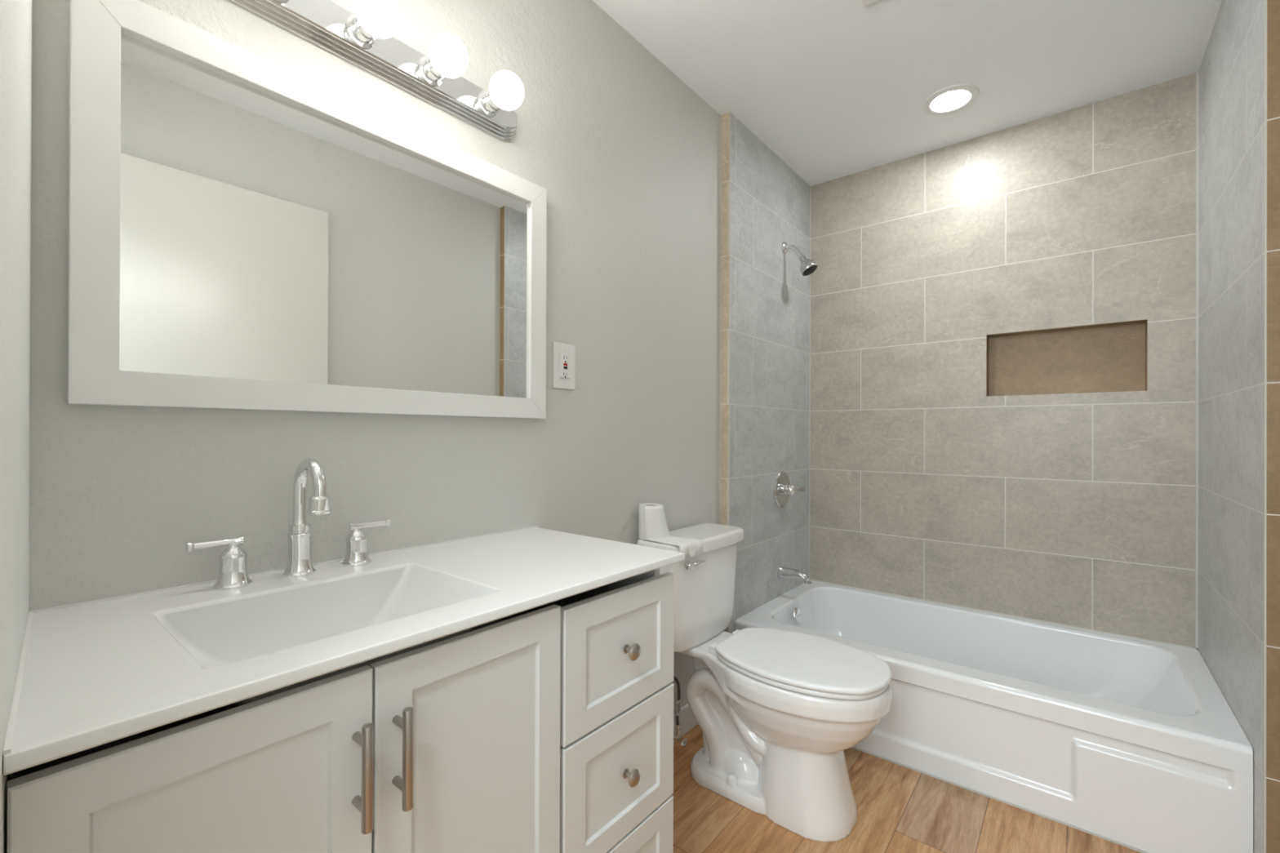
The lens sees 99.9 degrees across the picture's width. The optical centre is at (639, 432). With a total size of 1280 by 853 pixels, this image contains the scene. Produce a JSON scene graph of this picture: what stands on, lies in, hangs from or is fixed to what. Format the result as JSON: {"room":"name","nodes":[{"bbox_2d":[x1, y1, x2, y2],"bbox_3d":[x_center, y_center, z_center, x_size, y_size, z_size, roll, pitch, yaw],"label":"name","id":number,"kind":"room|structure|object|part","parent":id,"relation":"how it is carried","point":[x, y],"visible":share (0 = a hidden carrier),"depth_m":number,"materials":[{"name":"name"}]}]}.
{"room":"bathroom","nodes":[
{"label":"bathroom","id":0,"kind":"room"},
{"bbox_2d":[0,0,32,852],"bbox_3d":[-0.677,-0.101,0.506,0.763,2.493,0.120,0,0,43],"label":"wall","id":1,"kind":"structure","parent":0,"point":[15,15],"depth_m":0.51,"materials":[{"name":"white paint"}]},
{"bbox_2d":[28,0,720,713],"bbox_3d":[-0.366,-0.098,1.517,0.140,2.493,2.059,0,0,39],"label":"wall","id":2,"kind":"structure","parent":0,"point":[626,156],"depth_m":1.39,"materials":[{"name":"grey paint"}]},
{"bbox_2d":[66,0,546,418],"bbox_3d":[-0.557,-0.359,1.147,0.029,0.636,0.908,0,0,39],"label":"wall mirror","id":3,"kind":"object","parent":2,"relation":"attached to","point":[246,231],"visible":1,"depth_m":0.99,"materials":[{"name":"white mirror"}]},
{"bbox_2d":[228,0,524,141],"bbox_3d":[-0.490,-0.815,1.130,0.153,0.096,0.670,0,0,39],"label":"vanity light","id":4,"kind":"object","parent":2,"relation":"attached to","point":[364,39],"visible":1,"depth_m":1.14,"materials":[{"name":"white glass"}]},
{"bbox_2d":[275,0,288,2],"bbox_3d":[-0.650,-0.816,0.965,0.040,0.058,0.058,0,0,39],"label":"socket","id":5,"kind":"object","parent":4,"relation":"attached to","point":[276,1],"depth_m":0.98,"materials":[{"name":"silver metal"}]},
{"bbox_2d":[345,14,376,48],"bbox_3d":[-0.554,-0.815,1.083,0.040,0.058,0.058,0,0,39],"label":"socket","id":6,"kind":"object","parent":4,"relation":"attached to","point":[356,36],"depth_m":1.08,"materials":[{"name":"silver metal"}]},
{"bbox_3d":[-0.512,-0.818,1.049,0.084,0.081,0.081,0,0,39],"label":"bulb","id":7,"kind":"part","parent":4,"relation":"part of","materials":[{"name":"white glass"}]},
{"bbox_2d":[417,55,444,86],"bbox_3d":[-0.458,-0.815,1.201,0.040,0.058,0.058,0,0,39],"label":"socket","id":8,"kind":"object","parent":4,"relation":"attached to","point":[428,76],"depth_m":1.20,"materials":[{"name":"silver metal"}]},
{"bbox_3d":[-0.416,-0.818,1.167,0.084,0.081,0.081,0,0,39],"label":"bulb","id":9,"kind":"part","parent":4,"relation":"part of","materials":[{"name":"white glass"}]},
{"bbox_2d":[477,89,501,116],"bbox_3d":[-0.361,-0.814,1.319,0.040,0.058,0.058,0,0,39],"label":"socket","id":10,"kind":"object","parent":4,"relation":"attached to","point":[486,107],"depth_m":1.31,"materials":[{"name":"silver metal"}]},
{"bbox_3d":[-0.319,-0.817,1.285,0.084,0.081,0.081,0,0,39],"label":"bulb","id":11,"kind":"part","parent":4,"relation":"part of","materials":[{"name":"white glass"}]},
{"bbox_2d":[552,342,574,389],"bbox_3d":[-0.221,-0.196,1.575,0.010,0.133,0.085,0,0,39],"label":"wall outlet","id":12,"kind":"object","parent":2,"relation":"attached to","point":[563,354],"visible":1,"depth_m":1.57,"materials":[{"name":"white plastic"}]},
{"bbox_2d":[560,353,569,378],"bbox_3d":[-0.220,-0.196,1.574,0.004,0.072,0.035,0,0,39],"label":"receptacle","id":13,"kind":"object","parent":12,"relation":"attached to","point":[564,357],"depth_m":1.57,"materials":[{"name":"white plastic"}]},
{"bbox_2d":[673,675,687,747],"bbox_3d":[0.093,0.907,1.884,0.111,0.394,0.137,0,0,39],"label":"water supply valve","id":14,"kind":"object","parent":2,"relation":"attached to","point":[677,736],"visible":0.64,"depth_m":1.90,"materials":[{"name":"silver metal"}]},
{"bbox_3d":[0.155,1.088,1.885,0.015,0.026,0.037,0,0,39],"label":"valve handle","id":15,"kind":"part","parent":14,"relation":"part of","materials":[{"name":"silver metal"}]},
{"bbox_2d":[673,703,697,742],"bbox_3d":[0.024,1.098,1.877,0.012,0.105,0.999,0,0,39],"label":"baseboard","id":16,"kind":"structure","parent":2,"relation":"attached to","point":[686,719],"depth_m":2.06,"materials":[{"name":"white paint"}]},
{"bbox_2d":[720,115,721,524],"bbox_3d":[0.339,-0.094,2.269,0.003,2.493,0.002,0,0,39],"label":"trim","id":17,"kind":"structure","parent":2,"relation":"attached to","point":[721,115],"depth_m":2.27,"materials":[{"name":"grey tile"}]},
{"bbox_2d":[720,111,809,633],"bbox_3d":[0.575,-0.093,2.637,0.184,2.493,0.866,0,0,39],"label":"wall","id":18,"kind":"structure","parent":0,"point":[770,311],"depth_m":2.49,"materials":[{"name":"tile"}]},
{"bbox_2d":[728,111,730,632],"bbox_3d":[0.373,-0.094,2.244,0.003,2.493,0.004,0,0,39],"label":"trim","id":19,"kind":"structure","parent":18,"relation":"attached to","point":[730,112],"depth_m":2.24,"materials":[{"name":"grey tile"}]},
{"bbox_2d":[773,471,804,507],"bbox_3d":[0.730,0.276,2.621,0.079,0.178,0.196,0,0,39],"label":"shower valve","id":20,"kind":"object","parent":18,"relation":"attached to","point":[783,489],"visible":1,"depth_m":2.60,"materials":[{"name":"silver metal"}]},
{"bbox_3d":[0.781,0.278,2.646,0.093,0.022,0.021,0,0,-44],"label":"lever","id":21,"kind":"part","parent":20,"relation":"part of","materials":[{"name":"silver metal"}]},
{"bbox_2d":[777,565,812,583],"bbox_3d":[0.745,0.676,2.578,0.158,0.067,0.058,0,0,39],"label":"tub spout","id":22,"kind":"object","parent":18,"relation":"attached to","point":[783,572],"visible":1,"depth_m":2.57,"materials":[{"name":"silver metal"}]},
{"bbox_2d":[782,241,817,275],"bbox_3d":[0.777,-0.852,2.609,0.164,0.186,0.080,0,0,39],"label":"shower head","id":23,"kind":"object","parent":18,"relation":"attached to","point":[807,266],"visible":1,"depth_m":2.59},
{"bbox_3d":[0.753,-0.883,2.629,0.102,0.088,0.023,0,0,39],"label":"shower arm","id":24,"kind":"part","parent":23,"relation":"part of","materials":[{"name":"silver metal"}]},
{"bbox_2d":[671,724,1140,852],"bbox_3d":[0.191,1.209,0.862,1.966,0.120,4.696,0,0,39],"label":"floor","id":25,"kind":"structure","parent":0,"point":[900,809],"depth_m":1.58,"materials":[{"name":"brown wood"}]},
{"bbox_2d":[6,568,674,852],"bbox_3d":[-0.397,0.713,0.957,0.516,0.868,0.956,0,0,39],"label":"vanity cabinet","id":26,"kind":"object","parent":25,"relation":"on","point":[548,727],"visible":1,"depth_m":0.75,"materials":[{"name":"white paint"}]},
{"bbox_3d":[-0.440,0.680,0.569,0.018,0.763,0.300,0,0,39],"label":"door","id":27,"kind":"part","parent":26,"relation":"part of","materials":[{"name":"white paint"}]},
{"bbox_2d":[2,526,684,775],"bbox_3d":[-0.400,0.319,0.968,0.500,0.119,0.972,0,0,39],"label":"countertop","id":28,"kind":"structure","parent":26,"relation":"on","point":[91,674],"depth_m":0.80,"materials":[{"name":"white stone"}]},
{"bbox_2d":[186,458,390,590],"bbox_3d":[-0.598,0.154,0.971,0.136,0.215,0.328,0,0,39],"label":"faucet","id":29,"kind":"object","parent":28,"relation":"on","point":[233,561],"visible":1,"depth_m":0.98,"materials":[{"name":"silver metal"}]},
{"bbox_3d":[-0.710,0.185,0.900,0.016,0.016,0.076,0,0,41],"label":"lever","id":30,"kind":"part","parent":29,"relation":"part of","materials":[{"name":"silver metal"}]},
{"bbox_3d":[-0.694,0.223,0.918,0.053,0.075,0.053,0,0,39],"label":"handle","id":31,"kind":"part","parent":29,"relation":"part of","materials":[{"name":"silver metal"}]},
{"bbox_3d":[-0.600,0.154,0.972,0.131,0.215,0.053,0,0,39],"label":"spout","id":32,"kind":"part","parent":29,"relation":"part of","materials":[{"name":"silver metal"}]},
{"bbox_3d":[-0.566,0.224,1.076,0.053,0.075,0.053,0,0,39],"label":"handle","id":33,"kind":"part","parent":29,"relation":"part of","materials":[{"name":"silver metal"}]},
{"bbox_3d":[-0.549,0.186,1.093,0.016,0.016,0.076,0,0,45],"label":"lever","id":34,"kind":"part","parent":29,"relation":"part of","materials":[{"name":"silver metal"}]},
{"bbox_3d":[-0.336,0.414,0.653,0.038,0.126,0.013,0,0,39],"label":"handle","id":35,"kind":"part","parent":26,"relation":"part of","materials":[{"name":"silver metal"}]},
{"bbox_3d":[-0.304,0.414,0.691,0.038,0.126,0.013,0,0,39],"label":"handle","id":36,"kind":"part","parent":26,"relation":"part of","materials":[{"name":"silver metal"}]},
{"bbox_3d":[-0.244,0.681,0.811,0.018,0.763,0.316,0,0,39],"label":"door","id":37,"kind":"part","parent":26,"relation":"part of","materials":[{"name":"white paint"}]},
{"bbox_3d":[-0.035,0.675,1.067,0.018,0.243,0.328,0,0,39],"label":"drawer","id":38,"kind":"part","parent":26,"relation":"part of","materials":[{"name":"white paint"}]},
{"bbox_3d":[-0.034,0.429,1.067,0.018,0.238,0.328,0,0,39],"label":"drawer","id":39,"kind":"part","parent":26,"relation":"part of","materials":[{"name":"white paint"}]},
{"bbox_3d":[-0.017,0.672,1.052,0.030,0.033,0.031,0,0,39],"label":"knob","id":40,"kind":"part","parent":26,"relation":"part of","materials":[{"name":"silver metal"}]},
{"bbox_3d":[-0.016,0.427,1.052,0.030,0.032,0.031,0,0,39],"label":"knob","id":41,"kind":"part","parent":26,"relation":"part of","materials":[{"name":"silver metal"}]},
{"bbox_3d":[-0.036,0.922,1.066,0.018,0.242,0.328,0,0,39],"label":"drawer","id":42,"kind":"part","parent":26,"relation":"part of","materials":[{"name":"white paint"}]},
{"bbox_2d":[636,523,892,842],"bbox_3d":[0.408,0.770,1.740,0.749,0.826,0.450,0,0,39],"label":"toilet","id":43,"kind":"object","parent":25,"relation":"on","point":[776,712],"visible":0.98,"depth_m":1.62,"materials":[{"name":"white ceramic"}]},
{"bbox_2d":[638,503,702,558],"bbox_3d":[0.093,0.320,1.794,0.198,0.154,0.128,0,0,39],"label":"toilet paper roll","id":44,"kind":"object","parent":43,"relation":"on","point":[653,526],"visible":0.99,"depth_m":1.78,"materials":[{"name":"white"}]},
{"bbox_3d":[0.194,0.380,1.916,0.193,0.047,0.450,0,0,39],"label":"tank lid","id":45,"kind":"part","parent":43,"relation":"part of","materials":[{"name":"white ceramic"}]},
{"bbox_3d":[0.183,0.431,1.762,0.032,0.028,0.088,0,0,39],"label":"flush lever","id":46,"kind":"part","parent":43,"relation":"part of","materials":[{"name":"silver metal"}]},
{"bbox_3d":[0.191,0.561,1.917,0.168,0.320,0.418,0,0,39],"label":"tank","id":47,"kind":"part","parent":43,"relation":"part of","materials":[{"name":"white ceramic"}]},
{"bbox_3d":[0.413,0.953,1.735,0.735,0.460,0.385,0,0,39],"label":"bowl","id":48,"kind":"part","parent":43,"relation":"part of","materials":[{"name":"white ceramic"}]},
{"bbox_3d":[0.500,0.712,1.665,0.496,0.015,0.369,0,0,39],"label":"seat","id":49,"kind":"part","parent":43,"relation":"part of","materials":[{"name":"white plastic"}]},
{"bbox_3d":[0.501,0.695,1.664,0.507,0.018,0.377,0,0,39],"label":"seat lid","id":50,"kind":"part","parent":43,"relation":"part of","materials":[{"name":"white plastic"}]},
{"bbox_2d":[734,580,1253,852],"bbox_3d":[1.227,0.976,2.130,1.470,0.359,0.820,0,0,39],"label":"bathtub","id":51,"kind":"object","parent":25,"relation":"on","point":[1133,744],"visible":0.71,"depth_m":1.72,"materials":[{"name":"white ceramic"}]},
{"bbox_3d":[0.736,0.855,2.518,0.032,0.069,0.072,0,0,39],"label":"overflow plate","id":52,"kind":"part","parent":51,"relation":"part of","materials":[{"name":"silver metal"}]},
{"bbox_2d":[592,0,1222,186],"bbox_3d":[0.200,-1.404,0.867,1.966,0.120,4.696,0,0,39],"label":"ceiling","id":53,"kind":"structure","parent":0,"point":[835,89],"depth_m":1.93,"materials":[{"name":"white paint"}]},
{"bbox_2d":[860,0,879,7],"bbox_3d":[0.718,-1.332,1.493,0.270,0.018,0.270,0,0,39],"label":"ceiling vent","id":54,"kind":"object","parent":53,"relation":"in","point":[864,2],"visible":1,"depth_m":1.65,"materials":[{"name":"white plastic"}]},
{"bbox_2d":[922,84,979,115],"bbox_3d":[1.246,-1.334,2.161,0.200,0.007,0.200,0,0,39],"label":"recessed light","id":55,"kind":"object","parent":53,"relation":"in","point":[954,98],"visible":1,"depth_m":2.15,"materials":[{"name":"white glass"}]},
{"bbox_2d":[930,89,970,111],"bbox_3d":[1.246,-1.335,2.161,0.141,0.005,0.141,0,0,-2],"label":"diffuser","id":56,"kind":"object","parent":55,"relation":"attached to","point":[948,100],"depth_m":2.16,"materials":[{"name":"white plastic"}]},
{"bbox_2d":[809,72,1196,648],"bbox_3d":[1.569,-0.089,2.547,1.840,2.493,0.250,0,0,39],"label":"wall","id":57,"kind":"structure","parent":0,"point":[1003,322],"depth_m":2.33,"materials":[{"name":"tile"}]},
{"bbox_2d":[808,186,810,579],"bbox_3d":[0.920,-0.271,2.913,0.004,2.134,0.004,0,0,39],"label":"trim","id":58,"kind":"structure","parent":57,"relation":"attached to","point":[810,186],"depth_m":2.91,"materials":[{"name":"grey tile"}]},
{"bbox_2d":[809,579,1198,649],"bbox_3d":[1.486,0.796,2.447,1.472,0.004,0.004,0,0,39],"label":"trim","id":59,"kind":"structure","parent":57,"relation":"attached to","point":[810,580],"depth_m":2.31,"materials":[{"name":"grey tile"}]},
{"bbox_2d":[1195,71,1199,648],"bbox_3d":[2.058,-0.268,1.987,0.006,2.134,0.004,0,0,39],"label":"trim","id":60,"kind":"structure","parent":57,"relation":"attached to","point":[1197,72],"depth_m":1.99,"materials":[{"name":"grey tile"}]},
{"bbox_2d":[1197,0,1279,852],"bbox_3d":[1.843,-0.090,1.572,0.184,2.493,0.916,0,0,39],"label":"wall","id":61,"kind":"structure","parent":0,"point":[1231,122],"depth_m":1.44,"materials":[{"name":"stone"}]},
{"bbox_2d":[1263,0,1266,852],"bbox_3d":[1.483,-0.092,1.276,0.003,2.493,0.004,0,0,39],"label":"trim","id":62,"kind":"structure","parent":61,"relation":"attached to","point":[1265,1],"depth_m":1.27,"materials":[{"name":"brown tile"}]}
]}

